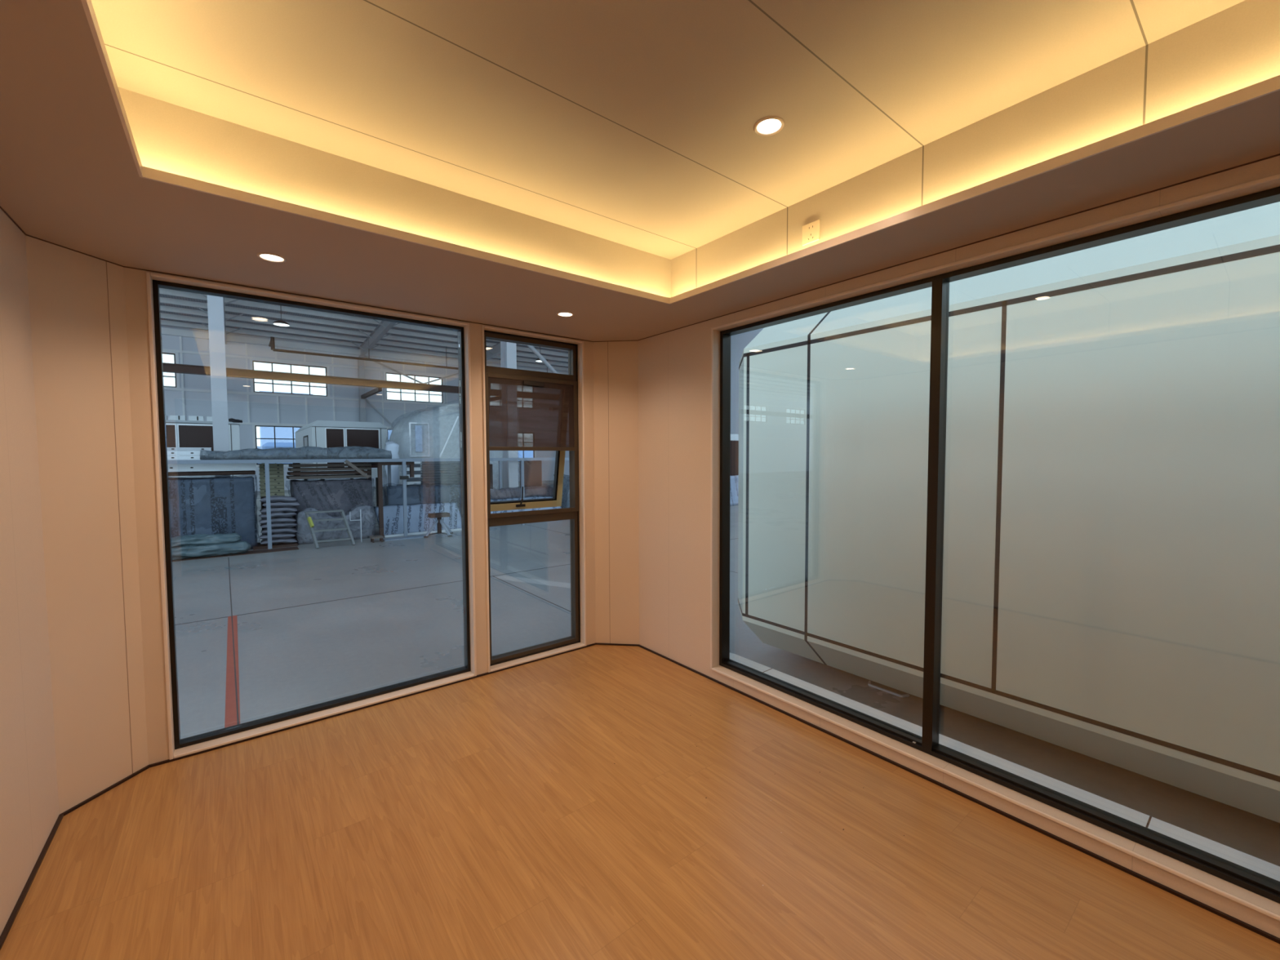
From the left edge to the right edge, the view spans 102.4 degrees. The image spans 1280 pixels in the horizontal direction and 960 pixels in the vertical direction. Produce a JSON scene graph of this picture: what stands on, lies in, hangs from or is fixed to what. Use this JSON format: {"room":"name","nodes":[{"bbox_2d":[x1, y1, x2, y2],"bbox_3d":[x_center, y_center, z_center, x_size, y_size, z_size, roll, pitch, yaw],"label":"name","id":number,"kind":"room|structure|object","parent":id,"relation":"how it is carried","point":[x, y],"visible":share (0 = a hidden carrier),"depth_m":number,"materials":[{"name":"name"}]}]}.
{"room":"empty modular room","nodes":[
{"label":"empty modular room","id":0,"kind":"room"},
{"bbox_2d":[0,208,59,935],"bbox_3d":[-0.981,0.289,0.170,0.160,2.340,4.594,-2,3,-38],"label":"wall","id":1,"kind":"structure","parent":0,"point":[29,801],"depth_m":1.80,"materials":[{"name":"wood"}]},
{"bbox_2d":[0,813,63,950],"bbox_3d":[-0.909,1.430,0.276,0.012,0.010,4.594,-2,3,-38],"label":"baseboard","id":2,"kind":"structure","parent":1,"relation":"attached to","point":[6,931],"depth_m":1.74,"materials":[{"name":"brown"}]},
{"bbox_2d":[25,235,148,813],"bbox_3d":[-2.403,0.201,2.194,0.160,2.340,0.337,0,3,7],"label":"wall","id":3,"kind":"structure","parent":0,"point":[77,304],"depth_m":2.16,"materials":[{"name":"beige"}]},
{"bbox_2d":[26,234,124,266],"bbox_3d":[-2.328,-0.946,2.131,0.003,0.004,0.336,0,3,7],"label":"trim","id":4,"kind":"structure","parent":3,"relation":"attached to","point":[26,234],"depth_m":2.11,"materials":[{"name":"brown"}]},
{"bbox_2d":[59,764,150,816],"bbox_3d":[-2.313,1.345,2.238,0.012,0.010,0.336,0,3,7],"label":"baseboard","id":5,"kind":"structure","parent":3,"relation":"attached to","point":[146,767],"depth_m":2.22,"materials":[{"name":"brown"}]},
{"bbox_2d":[123,266,595,764],"bbox_3d":[-1.374,0.150,3.189,2.499,2.340,0.160,-2,3,-38],"label":"wall","id":6,"kind":"structure","parent":0,"point":[135,280],"depth_m":2.56,"materials":[{"name":"beige"}]},
{"bbox_2d":[146,271,476,759],"bbox_3d":[-1.698,0.166,2.904,1.490,2.284,0.135,-2,3,-38],"label":"window","id":7,"kind":"structure","parent":6,"relation":"in","point":[180,743],"depth_m":2.65,"materials":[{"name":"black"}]},
{"bbox_2d":[124,266,593,342],"bbox_3d":[-1.328,-0.994,3.072,2.499,0.004,0.003,-2,3,-38],"label":"trim","id":8,"kind":"structure","parent":6,"relation":"attached to","point":[124,266],"depth_m":2.79,"materials":[{"name":"brown"}]},
{"bbox_2d":[149,642,595,767],"bbox_3d":[-1.316,1.297,3.175,2.499,0.010,0.012,-2,3,-38],"label":"baseboard","id":9,"kind":"structure","parent":6,"relation":"attached to","point":[593,644],"depth_m":2.89,"materials":[{"name":"brown"}]},
{"bbox_2d":[481,324,586,672],"bbox_3d":[-0.806,0.124,3.721,0.770,2.284,0.310,-2,3,-38],"label":"window","id":10,"kind":"structure","parent":6,"relation":"in","point":[524,410],"depth_m":3.66,"materials":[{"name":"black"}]},
{"bbox_2d":[159,288,568,370],"bbox_3d":[-21.529,-8.869,-0.656,82.000,3.050,54.300,-2,3,-38],"label":"hall roof","id":11,"kind":"structure","parent":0,"point":[177,308],"depth_m":30.94,"materials":[{"name":"metal"}]},
{"bbox_2d":[199,293,243,344],"bbox_3d":[-8.263,-8.911,9.664,1.826,3.320,54.000,-2,3,-38],"label":"rafter","id":12,"kind":"object","parent":11,"relation":"attached to","point":[224,319],"visible":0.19,"depth_m":27.10,"materials":[{"name":"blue metal"}]},
{"bbox_2d":[272,305,289,326],"bbox_3d":[-14.223,-7.749,20.311,0.560,3.200,0.560,-2,3,-38],"label":"pendant lamp","id":13,"kind":"object","parent":11,"relation":"hanging from","point":[280,322],"visible":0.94,"depth_m":20.33,"materials":[{"name":"grey"}]},
{"bbox_2d":[350,319,399,356],"bbox_3d":[-2.540,-9.146,14.190,1.826,3.320,54.000,-2,3,-38],"label":"rafter","id":14,"kind":"object","parent":11,"relation":"attached to","point":[381,330],"visible":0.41,"depth_m":31.34,"materials":[{"name":"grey metal"}]},
{"bbox_2d":[268,337,547,372],"bbox_3d":[-15.168,-8.644,36.439,18.048,1.603,2.700,-2,3,-38],"label":"pipe","id":15,"kind":"object","parent":11,"relation":"hanging from","point":[272,343],"visible":0.77,"depth_m":32.47,"materials":[{"name":"grey"}]},
{"bbox_2d":[486,342,518,359],"bbox_3d":[3.340,-9.388,18.839,1.826,3.320,54.000,-2,3,-38],"label":"rafter","id":16,"kind":"object","parent":11,"relation":"attached to","point":[491,352],"visible":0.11,"depth_m":35.97,"materials":[{"name":"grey metal"}]},
{"bbox_2d":[160,324,569,491],"bbox_3d":[-38.155,-3.832,20.632,82.000,10.250,0.450,-2,3,-38],"label":"wall","id":17,"kind":"structure","parent":0,"point":[193,397],"depth_m":33.13,"materials":[{"name":"silver metal"}]},
{"bbox_2d":[162,351,180,388],"bbox_3d":[-28.300,-6.233,28.409,4.250,2.220,0.180,-2,3,-38],"label":"window","id":18,"kind":"structure","parent":17,"relation":"in","point":[176,376],"depth_m":29.59,"materials":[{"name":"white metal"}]},
{"bbox_2d":[252,424,303,466],"bbox_3d":[-22.398,-2.235,33.259,4.220,2.730,0.180,-2,3,-38],"label":"window","id":19,"kind":"structure","parent":17,"relation":"in","point":[254,426],"depth_m":32.49,"materials":[{"name":"black metal"}]},
{"bbox_2d":[249,359,329,396],"bbox_3d":[-22.416,-6.475,33.062,4.220,2.220,0.180,-2,3,-38],"label":"window","id":20,"kind":"structure","parent":17,"relation":"in","point":[251,361],"depth_m":32.98,"materials":[{"name":"black metal"}]},
{"bbox_2d":[364,355,422,383],"bbox_3d":[-17.339,-7.743,36.609,4.138,1.792,0.100,-2,3,-38],"label":"brace","id":21,"kind":"object","parent":17,"relation":"attached to","point":[365,356],"visible":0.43,"depth_m":36.57,"materials":[{"name":"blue metal"}]},
{"bbox_2d":[383,371,444,404],"bbox_3d":[-16.501,-6.718,37.739,4.230,2.220,0.180,-2,3,-38],"label":"window","id":22,"kind":"structure","parent":17,"relation":"in","point":[385,391],"depth_m":37.69,"materials":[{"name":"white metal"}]},
{"bbox_2d":[593,340,639,644],"bbox_3d":[-0.168,0.109,3.960,0.337,2.340,0.160,0,3,7],"label":"wall","id":23,"kind":"structure","parent":0,"point":[615,363],"depth_m":3.88,"materials":[{"name":"beige"}]},
{"bbox_2d":[595,642,639,646],"bbox_3d":[-0.173,1.257,3.928,0.337,0.010,0.012,0,3,7],"label":"baseboard","id":24,"kind":"structure","parent":23,"relation":"attached to","point":[597,643],"depth_m":3.92,"materials":[{"name":"brown"}]},
{"bbox_2d":[0,0,1279,341],"bbox_3d":[0.169,-1.077,1.173,3.296,0.327,5.151,-2,3,-38],"label":"ceiling","id":25,"kind":"structure","parent":0,"point":[514,164],"depth_m":1.68,"materials":[{"name":"beige"}]},
{"bbox_2d":[256,252,287,262],"bbox_3d":[-1.579,-0.958,2.205,0.107,0.016,0.107,-2,3,-38],"label":"recessed light","id":26,"kind":"object","parent":25,"relation":"in","point":[270,257],"visible":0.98,"depth_m":2.20,"materials":[{"name":"beige"}]},
{"bbox_2d":[753,115,784,136],"bbox_3d":[0.452,-1.245,1.802,0.107,0.016,0.107,-2,3,-38],"label":"recessed light","id":27,"kind":"object","parent":25,"relation":"in","point":[771,125],"visible":1,"depth_m":1.80,"materials":[{"name":"beige"}]},
{"bbox_2d":[802,219,819,245],"bbox_3d":[0.762,-1.103,2.295,0.010,0.086,0.086,-2,3,-38],"label":"wall socket","id":28,"kind":"object","parent":25,"relation":"attached to","point":[811,232],"visible":1,"depth_m":2.29,"materials":[{"name":"beige plastic"}]},
{"bbox_2d":[0,644,1279,959],"bbox_3d":[0.180,1.403,1.288,2.976,0.040,4.831,-2,3,-38],"label":"floor","id":29,"kind":"structure","parent":0,"point":[491,816],"depth_m":1.88,"materials":[{"name":"brown wood"}]},
{"bbox_2d":[172,480,1279,866],"bbox_3d":[-29.059,1.585,14.701,90.560,0.102,91.001,-2,3,-38],"label":"floor","id":30,"kind":"structure","parent":0,"point":[290,659],"depth_m":6.01,"materials":[{"name":"concrete"}]},
{"bbox_2d":[165,419,240,477],"bbox_3d":[-16.533,-0.276,17.507,4.640,3.250,6.030,-2,3,-38],"label":"cabin","id":31,"kind":"object","parent":30,"relation":"on","point":[180,433],"visible":0.12,"depth_m":15.87,"materials":[{"name":"white"}]},
{"bbox_2d":[169,415,186,420],"bbox_3d":[-14.428,-1.926,16.056,0.360,0.155,0.405,-2,3,-38],"label":"cardboard box","id":32,"kind":"object","parent":31,"relation":"on","point":[171,417],"visible":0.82,"depth_m":15.90,"materials":[{"name":"white"}]},
{"bbox_2d":[168,476,257,548],"bbox_3d":[-10.368,0.752,11.381,3.121,1.713,1.280,-2,3,-38],"label":"stack","id":33,"kind":"object","parent":30,"relation":"on","point":[216,504],"visible":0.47,"depth_m":11.41,"materials":[{"name":"grey plastic"}]},
{"bbox_2d":[168,470,255,475],"bbox_3d":[-10.407,-0.145,11.374,3.034,0.096,0.976,-2,3,-38],"label":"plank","id":34,"kind":"object","parent":33,"relation":"on","point":[245,472],"visible":0.52,"depth_m":11.48,"materials":[{"name":"wood"}]},
{"bbox_2d":[167,462,256,471],"bbox_3d":[-10.275,-0.254,10.900,3.420,0.168,0.251,-2,3,-38],"label":"member","id":35,"kind":"object","parent":34,"relation":"on","point":[251,466],"visible":0.46,"depth_m":11.36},
{"bbox_2d":[207,294,230,477],"bbox_3d":[-10.416,-3.502,12.660,0.400,10.095,0.460,-2,3,-38],"label":"steel column","id":36,"kind":"structure","parent":30,"relation":"on","point":[215,304],"depth_m":12.56,"materials":[{"name":"metal"}]},
{"bbox_2d":[172,546,298,561],"bbox_3d":[-9.319,1.628,10.757,3.620,0.012,0.410,-2,3,-38],"label":"board","id":37,"kind":"object","parent":30,"relation":"on","point":[288,548],"visible":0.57,"depth_m":11.33,"materials":[{"name":"wood"}]},
{"bbox_2d":[171,533,251,560],"bbox_3d":[-9.675,1.395,10.421,2.862,0.483,0.441,-2,3,-38],"label":"roll","id":38,"kind":"object","parent":37,"relation":"on","point":[197,545],"visible":0.5,"depth_m":10.77,"materials":[{"name":"fabric"}]},
{"bbox_2d":[260,495,284,534],"bbox_3d":[-9.136,0.962,12.813,0.460,1.150,0.550,-2,3,-38],"label":"block","id":39,"kind":"object","parent":30,"relation":"on","point":[261,497],"visible":0.14,"depth_m":12.47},
{"bbox_2d":[259,492,284,496],"bbox_3d":[-9.130,0.345,12.758,0.480,0.081,0.501,-2,3,-38],"label":"channel","id":40,"kind":"object","parent":39,"relation":"on","point":[271,493],"visible":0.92,"depth_m":12.61,"materials":[{"name":"grey metal"}]},
{"bbox_2d":[259,488,284,493],"bbox_3d":[-9.131,0.256,12.754,0.480,0.081,0.501,-2,3,-38],"label":"channel","id":41,"kind":"object","parent":40,"relation":"on","point":[281,490],"visible":0.77,"depth_m":12.58,"materials":[{"name":"black plastic"}]},
{"bbox_2d":[259,484,284,488],"bbox_3d":[-9.131,0.167,12.750,0.480,0.081,0.501,-2,3,-38],"label":"channel","id":42,"kind":"object","parent":41,"relation":"on","point":[272,486],"visible":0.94,"depth_m":12.59,"materials":[{"name":"black plastic"}]},
{"bbox_2d":[259,481,284,485],"bbox_3d":[-9.132,0.078,12.746,0.480,0.081,0.501,-2,3,-38],"label":"channel","id":43,"kind":"object","parent":42,"relation":"on","point":[262,483],"visible":0.82,"depth_m":12.57,"materials":[{"name":"black plastic"}]},
{"bbox_2d":[258,477,284,481],"bbox_3d":[-9.132,-0.011,12.742,0.480,0.081,0.501,-2,3,-38],"label":"channel","id":44,"kind":"object","parent":43,"relation":"on","point":[272,479],"visible":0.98,"depth_m":12.59,"materials":[{"name":"black plastic"}]},
{"bbox_2d":[253,542,297,550],"bbox_3d":[-8.691,1.538,12.233,0.840,0.050,0.850,-2,3,-38],"label":"timber skid","id":45,"kind":"object","parent":30,"relation":"on","point":[260,546],"visible":0.43,"depth_m":11.96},
{"bbox_2d":[260,537,297,545],"bbox_3d":[-8.624,1.443,12.289,0.728,0.155,0.615,0,2,-36],"label":"sack","id":46,"kind":"object","parent":45,"relation":"on","point":[291,540],"visible":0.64,"depth_m":12.11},
{"bbox_2d":[258,532,296,539],"bbox_3d":[-8.633,1.312,12.275,0.724,0.141,0.617,-2,4,-32],"label":"sack","id":47,"kind":"object","parent":46,"relation":"on","point":[274,535],"visible":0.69,"depth_m":12.08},
{"bbox_2d":[260,527,297,533],"bbox_3d":[-8.613,1.188,12.286,0.728,0.150,0.616,-2,3,-34],"label":"sack","id":48,"kind":"object","parent":47,"relation":"on","point":[277,530],"visible":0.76,"depth_m":12.12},
{"bbox_2d":[259,521,297,528],"bbox_3d":[-8.618,1.063,12.275,0.726,0.157,0.612,-2,3,-39],"label":"sack","id":49,"kind":"object","parent":48,"relation":"on","point":[277,524],"visible":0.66,"depth_m":12.10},
{"bbox_2d":[258,516,296,524],"bbox_3d":[-8.627,0.949,12.243,0.728,0.155,0.615,-2,3,-36],"label":"sack","id":50,"kind":"object","parent":49,"relation":"on","point":[286,519],"visible":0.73,"depth_m":12.07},
{"bbox_2d":[257,511,296,518],"bbox_3d":[-8.619,0.817,12.231,0.724,0.141,0.617,-4,4,-41],"label":"sack","id":51,"kind":"object","parent":50,"relation":"on","point":[282,514],"visible":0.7,"depth_m":12.06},
{"bbox_2d":[259,506,297,513],"bbox_3d":[-8.602,0.696,12.242,0.728,0.151,0.616,-1,3,-37],"label":"sack","id":52,"kind":"object","parent":51,"relation":"on","point":[273,509],"visible":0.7,"depth_m":12.07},
{"bbox_2d":[262,501,300,506],"bbox_3d":[-8.564,0.565,12.274,0.725,0.156,0.612,-2,3,-36],"label":"sack","id":53,"kind":"object","parent":52,"relation":"on","point":[279,504],"visible":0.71,"depth_m":12.09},
{"bbox_2d":[258,495,297,502],"bbox_3d":[-8.609,0.455,12.249,0.728,0.166,0.615,-2,3,-32],"label":"sack","id":54,"kind":"object","parent":53,"relation":"on","point":[273,499],"visible":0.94,"depth_m":12.07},
{"bbox_2d":[304,509,355,548],"bbox_3d":[-7.384,1.154,12.289,1.010,0.840,0.818,-2,3,-38],"label":"step ladder","id":55,"kind":"object","parent":30,"relation":"on","point":[309,521],"visible":0.98,"depth_m":12.13,"materials":[{"name":"silver metal"}]},
{"bbox_2d":[289,478,373,542],"bbox_3d":[-8.037,0.697,13.425,1.943,1.614,1.115,-2,3,-38],"label":"stack","id":56,"kind":"object","parent":30,"relation":"on","point":[344,495],"visible":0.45,"depth_m":13.04,"materials":[{"name":"grey plastic"}]},
{"bbox_2d":[286,473,371,479],"bbox_3d":[-8.052,-0.106,13.339,1.800,0.097,0.900,-2,3,-38],"label":"plank","id":57,"kind":"object","parent":56,"relation":"on","point":[357,475],"visible":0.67,"depth_m":13.03,"materials":[{"name":"wood"}]},
{"bbox_2d":[287,470,371,475],"bbox_3d":[-8.044,-0.205,13.341,1.780,0.097,0.900,-2,3,-38],"label":"plank","id":58,"kind":"object","parent":57,"relation":"on","point":[354,472],"visible":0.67,"depth_m":12.96,"materials":[{"name":"wood"}]},
{"bbox_2d":[288,466,371,471],"bbox_3d":[-8.037,-0.303,13.342,1.760,0.097,0.900,-2,3,-38],"label":"plank","id":59,"kind":"object","parent":58,"relation":"on","point":[362,468],"visible":0.83,"depth_m":12.92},
{"bbox_2d":[288,462,371,466],"bbox_3d":[-8.030,-0.401,13.344,1.740,0.097,0.900,-2,3,-38],"label":"plank","id":60,"kind":"object","parent":59,"relation":"on","point":[356,464],"visible":1,"depth_m":12.98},
{"bbox_2d":[295,504,375,544],"bbox_3d":[-7.616,1.085,12.950,1.770,0.878,0.359,-2,3,-38],"label":"film","id":61,"kind":"object","parent":30,"relation":"on","point":[303,532],"visible":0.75,"depth_m":12.83,"materials":[{"name":"grey"}]},
{"bbox_2d":[295,420,387,506],"bbox_3d":[-12.245,-0.522,20.895,2.420,3.390,6.030,-2,3,-38],"label":"cabin","id":62,"kind":"object","parent":30,"relation":"on","point":[320,433],"visible":0.48,"depth_m":18.57,"materials":[{"name":"white"}]},
{"bbox_2d":[357,356,366,478],"bbox_3d":[-19.056,-3.933,35.349,0.440,8.920,0.500,-2,3,-38],"label":"steel column","id":63,"kind":"structure","parent":30,"relation":"on","point":[361,367],"depth_m":35.11,"materials":[{"name":"metal"}]},
{"bbox_2d":[167,457,568,549],"bbox_3d":[-6.572,0.435,14.222,13.700,2.050,1.750,-2,3,-38],"label":"storage rack","id":64,"kind":"object","parent":30,"relation":"on","point":[404,477],"visible":0.48,"depth_m":12.86,"materials":[{"name":"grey metal"}]},
{"bbox_2d":[167,455,199,460],"bbox_3d":[-10.519,-0.446,10.417,2.450,0.094,0.251,-2,3,-38],"label":"member","id":65,"kind":"object","parent":64,"relation":"on","point":[169,457],"visible":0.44,"depth_m":10.91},
{"bbox_2d":[167,450,205,455],"bbox_3d":[-10.481,-0.548,10.469,2.580,0.096,0.251,-2,3,-38],"label":"member","id":66,"kind":"object","parent":65,"relation":"on","point":[169,452],"visible":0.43,"depth_m":10.94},
{"bbox_2d":[166,447,211,450],"bbox_3d":[-10.470,-0.635,10.499,2.640,0.068,0.251,-2,3,-38],"label":"member","id":67,"kind":"object","parent":66,"relation":"on","point":[167,448],"visible":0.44,"depth_m":10.99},
{"bbox_2d":[200,445,391,459],"bbox_3d":[-8.335,-0.681,12.709,3.839,0.332,1.291,-2,3,-38],"label":"wrapped bundle","id":68,"kind":"object","parent":64,"relation":"on","point":[307,452],"visible":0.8,"depth_m":12.20,"materials":[{"name":"grey"}]},
{"bbox_2d":[344,459,369,479],"bbox_3d":[-6.998,-0.264,12.725,0.549,0.487,0.025,-2,3,-38],"label":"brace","id":69,"kind":"object","parent":64,"relation":"on","point":[346,461],"visible":1,"depth_m":12.71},
{"bbox_2d":[366,462,414,536],"bbox_3d":[-6.796,0.486,14.040,0.880,1.968,1.400,-2,3,-38],"label":"trestle","id":70,"kind":"object","parent":30,"relation":"on","point":[379,464],"visible":0.61,"depth_m":13.27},
{"bbox_2d":[384,440,399,485],"bbox_3d":[-8.097,0.037,16.814,0.406,2.618,0.552,-2,3,-38],"label":"cover","id":71,"kind":"object","parent":30,"relation":"on","point":[391,446],"visible":0.3,"depth_m":16.64,"materials":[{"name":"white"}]},
{"bbox_2d":[257,391,533,463],"bbox_3d":[-47.813,-6.130,60.149,140.000,11.250,30.000,-2,3,-38],"label":"building","id":72,"kind":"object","parent":30,"relation":"on","point":[264,432],"visible":0.1,"depth_m":71.66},
{"bbox_2d":[382,535,423,541],"bbox_3d":[-6.056,1.492,13.189,0.960,0.030,0.280,-2,3,-38],"label":"board","id":73,"kind":"object","parent":30,"relation":"on","point":[413,536],"visible":0.86,"depth_m":13.11,"materials":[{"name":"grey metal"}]},
{"bbox_2d":[373,502,461,537],"bbox_3d":[-6.102,1.059,14.322,2.280,0.791,0.519,-2,3,-38],"label":"panel","id":74,"kind":"object","parent":30,"relation":"on","point":[418,521],"visible":0.8,"depth_m":14.24,"materials":[{"name":"plastic"}]},
{"bbox_2d":[382,484,461,516],"bbox_3d":[-6.319,0.737,15.011,2.264,1.372,0.809,-2,3,-38],"label":"pile","id":75,"kind":"object","parent":30,"relation":"on","point":[436,493],"visible":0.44,"depth_m":14.74,"materials":[{"name":"grey plastic"}]},
{"bbox_2d":[384,528,462,537],"bbox_3d":[-5.858,1.439,14.097,2.100,0.050,0.060,-2,3,-38],"label":"pale timber","id":76,"kind":"object","parent":30,"relation":"on","point":[458,529],"visible":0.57,"depth_m":13.94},
{"bbox_2d":[396,482,461,493],"bbox_3d":[-6.800,0.712,16.861,1.962,1.254,1.085,-2,3,-38],"label":"pile","id":77,"kind":"object","parent":30,"relation":"on","point":[421,482],"visible":0.09,"depth_m":16.73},
{"bbox_2d":[421,480,460,484],"bbox_3d":[-6.461,0.067,16.809,1.345,0.074,0.351,-2,3,-38],"label":"channel","id":78,"kind":"object","parent":77,"relation":"on","point":[457,481],"visible":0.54,"depth_m":16.62,"materials":[{"name":"black plastic"}]},
{"bbox_2d":[419,477,460,481],"bbox_3d":[-6.471,-0.016,16.797,1.320,0.074,0.351,-2,3,-38],"label":"channel","id":79,"kind":"object","parent":78,"relation":"on","point":[454,478],"visible":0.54,"depth_m":16.60,"materials":[{"name":"grey metal"}]},
{"bbox_2d":[420,475,460,479],"bbox_3d":[-6.472,-0.099,16.793,1.320,0.074,0.351,-2,3,-38],"label":"channel","id":80,"kind":"object","parent":79,"relation":"on","point":[451,476],"visible":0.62,"depth_m":16.59,"materials":[{"name":"grey metal"}]},
{"bbox_2d":[420,472,460,475],"bbox_3d":[-6.472,-0.182,16.789,1.320,0.074,0.351,-2,3,-38],"label":"channel","id":81,"kind":"object","parent":80,"relation":"on","point":[446,473],"visible":0.85,"depth_m":16.62,"materials":[{"name":"grey metal"}]},
{"bbox_2d":[422,470,460,473],"bbox_3d":[-6.472,-0.266,16.785,1.320,0.074,0.351,-2,3,-38],"label":"channel","id":82,"kind":"object","parent":81,"relation":"on","point":[440,471],"visible":0.86,"depth_m":16.62,"materials":[{"name":"grey metal"}]},
{"bbox_2d":[418,467,460,471],"bbox_3d":[-6.473,-0.349,16.782,1.320,0.074,0.351,-2,3,-38],"label":"channel","id":83,"kind":"object","parent":82,"relation":"on","point":[435,468],"visible":0.88,"depth_m":16.62,"materials":[{"name":"grey metal"}]},
{"bbox_2d":[420,465,460,468],"bbox_3d":[-6.473,-0.433,16.778,1.320,0.074,0.351,-2,3,-38],"label":"channel","id":84,"kind":"object","parent":83,"relation":"on","point":[428,466],"visible":0.85,"depth_m":16.62,"materials":[{"name":"grey metal"}]},
{"bbox_2d":[420,462,460,465],"bbox_3d":[-6.473,-0.516,16.774,1.320,0.074,0.351,-2,3,-38],"label":"channel","id":85,"kind":"object","parent":84,"relation":"on","point":[423,464],"visible":0.84,"depth_m":16.59,"materials":[{"name":"black plastic"}]},
{"bbox_2d":[423,511,453,537],"bbox_3d":[-5.371,1.183,13.701,0.706,0.595,0.673,-1,3,-17],"label":"stool","id":86,"kind":"object","parent":30,"relation":"on","point":[439,522],"visible":1,"depth_m":13.60,"materials":[{"name":"blue metal"}]},
{"bbox_2d":[386,408,502,489],"bbox_3d":[-6.930,-0.732,19.304,4.447,3.913,2.905,-2,3,-38],"label":"caravan","id":87,"kind":"object","parent":30,"relation":"on","point":[431,433],"visible":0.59,"depth_m":17.80,"materials":[{"name":"white"}]},
{"bbox_2d":[489,463,493,488],"bbox_3d":[-5.189,0.404,16.907,0.700,1.850,0.100,-2,3,-38],"label":"panel","id":88,"kind":"object","parent":30,"relation":"on","point":[491,464],"visible":0.14,"depth_m":17.03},
{"bbox_2d":[500,341,518,488],"bbox_3d":[-4.438,-3.748,17.387,0.440,10.095,0.600,-2,3,-38],"label":"steel column","id":89,"kind":"structure","parent":30,"relation":"on","point":[508,350],"depth_m":17.38,"materials":[{"name":"metal"}]},
{"bbox_2d":[525,344,558,373],"bbox_3d":[-3.210,-4.346,27.909,12.289,10.464,0.220,-2,3,-38],"label":"brace","id":90,"kind":"object","parent":89,"relation":"attached to","point":[531,348],"visible":0.02,"depth_m":26.32,"materials":[{"name":"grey metal"}]},
{"bbox_2d":[489,485,552,498],"bbox_3d":[-4.194,0.745,16.842,3.097,1.168,0.720,-2,3,-38],"label":"pile","id":91,"kind":"object","parent":30,"relation":"on","point":[543,491],"visible":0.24,"depth_m":16.78,"materials":[{"name":"grey plastic"}]},
{"bbox_2d":[490,496,561,513],"bbox_3d":[-3.822,0.954,16.256,3.100,0.801,0.569,-2,3,-38],"label":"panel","id":92,"kind":"object","parent":30,"relation":"on","point":[526,497],"visible":0.16,"depth_m":16.42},
{"bbox_2d":[520,460,542,488],"bbox_3d":[-3.786,0.303,17.886,0.780,1.950,0.100,-2,3,-38],"label":"plywood sheet","id":93,"kind":"object","parent":30,"relation":"on","point":[532,468],"visible":0.29,"depth_m":17.84,"materials":[{"name":"brown"}]},
{"bbox_2d":[553,474,569,508],"bbox_3d":[-2.298,0.521,17.818,1.136,1.507,1.083,-2,3,-38],"label":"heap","id":94,"kind":"object","parent":30,"relation":"on","point":[566,488],"visible":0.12,"depth_m":17.32,"materials":[{"name":"grey"}]},
{"bbox_2d":[729,475,738,506],"bbox_3d":[3.858,0.437,21.841,2.900,1.249,0.614,-2,3,-38],"label":"panel","id":95,"kind":"object","parent":30,"relation":"on","point":[735,478],"visible":0.17,"depth_m":21.92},
{"bbox_2d":[730,434,738,475],"bbox_3d":[2.771,-0.644,25.256,3.300,3.100,3.830,-2,3,-38],"label":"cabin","id":96,"kind":"object","parent":30,"relation":"on","point":[734,437],"visible":0.02,"depth_m":24.12,"materials":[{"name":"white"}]},
{"bbox_2d":[737,201,1279,822],"bbox_3d":[5.280,0.171,2.686,3.602,3.550,10.041,-2,3,-38],"label":"neighboring building wall","id":97,"kind":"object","parent":30,"relation":"on","point":[1111,587],"visible":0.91,"depth_m":3.18,"materials":[{"name":"white metal"}]},
{"bbox_2d":[867,680,909,697],"bbox_3d":[2.192,1.861,4.568,0.083,0.020,0.364,-2,3,-38],"label":"handle","id":98,"kind":"object","parent":97,"relation":"attached to","point":[869,684],"visible":1,"depth_m":4.52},
{"bbox_3d":[-13.098,-4.178,40.060,0.440,8.920,0.500,-2,3,-38],"label":"steel column","id":99,"kind":"structure","parent":30,"relation":"on","visible":0},
{"bbox_2d":[163,362,458,399],"bbox_3d":[-36.205,-4.979,18.107,82.000,0.600,6.050,-2,3,-38],"label":"beam","id":100,"kind":"structure","parent":99,"relation":"attached to","point":[378,384],"depth_m":28.67,"materials":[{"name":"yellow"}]},
{"bbox_2d":[730,328,763,434],"bbox_3d":[6.461,-5.780,30.404,0.200,12.850,40.000,-2,3,-38],"label":"wall","id":101,"kind":"structure","parent":0,"point":[739,342],"depth_m":31.07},
{"bbox_2d":[638,155,1279,937],"bbox_3d":[1.478,0.188,2.113,0.160,2.340,4.592,-2,3,-38],"label":"wall","id":102,"kind":"structure","parent":0,"point":[674,366],"depth_m":3.28,"materials":[{"name":"wood"}]},
{"bbox_2d":[638,644,1279,943],"bbox_3d":[1.415,1.335,2.112,0.012,0.010,4.592,-2,3,-38],"label":"baseboard","id":103,"kind":"structure","parent":102,"relation":"attached to","point":[1264,934],"depth_m":2.00,"materials":[{"name":"brown"}]},
{"bbox_2d":[638,153,1279,340],"bbox_3d":[1.409,-0.956,2.009,0.003,0.004,4.592,-2,3,-38],"label":"trim","id":104,"kind":"structure","parent":102,"relation":"attached to","point":[1276,155],"depth_m":1.94,"materials":[{"name":"brown"}]},
{"bbox_2d":[710,173,1279,921],"bbox_3d":[1.681,0.197,1.828,0.145,2.178,3.793,-2,3,-38],"label":"window","id":105,"kind":"structure","parent":102,"relation":"in","point":[1268,887],"depth_m":2.28,"materials":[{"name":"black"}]},
{"bbox_2d":[729,653,1279,881],"bbox_3d":[1.785,1.425,2.092,0.236,0.228,4.095,-2,3,-38],"label":"trim ledge","id":106,"kind":"object","parent":102,"relation":"attached to","point":[1248,861],"visible":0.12,"depth_m":2.20,"materials":[{"name":"metal"}]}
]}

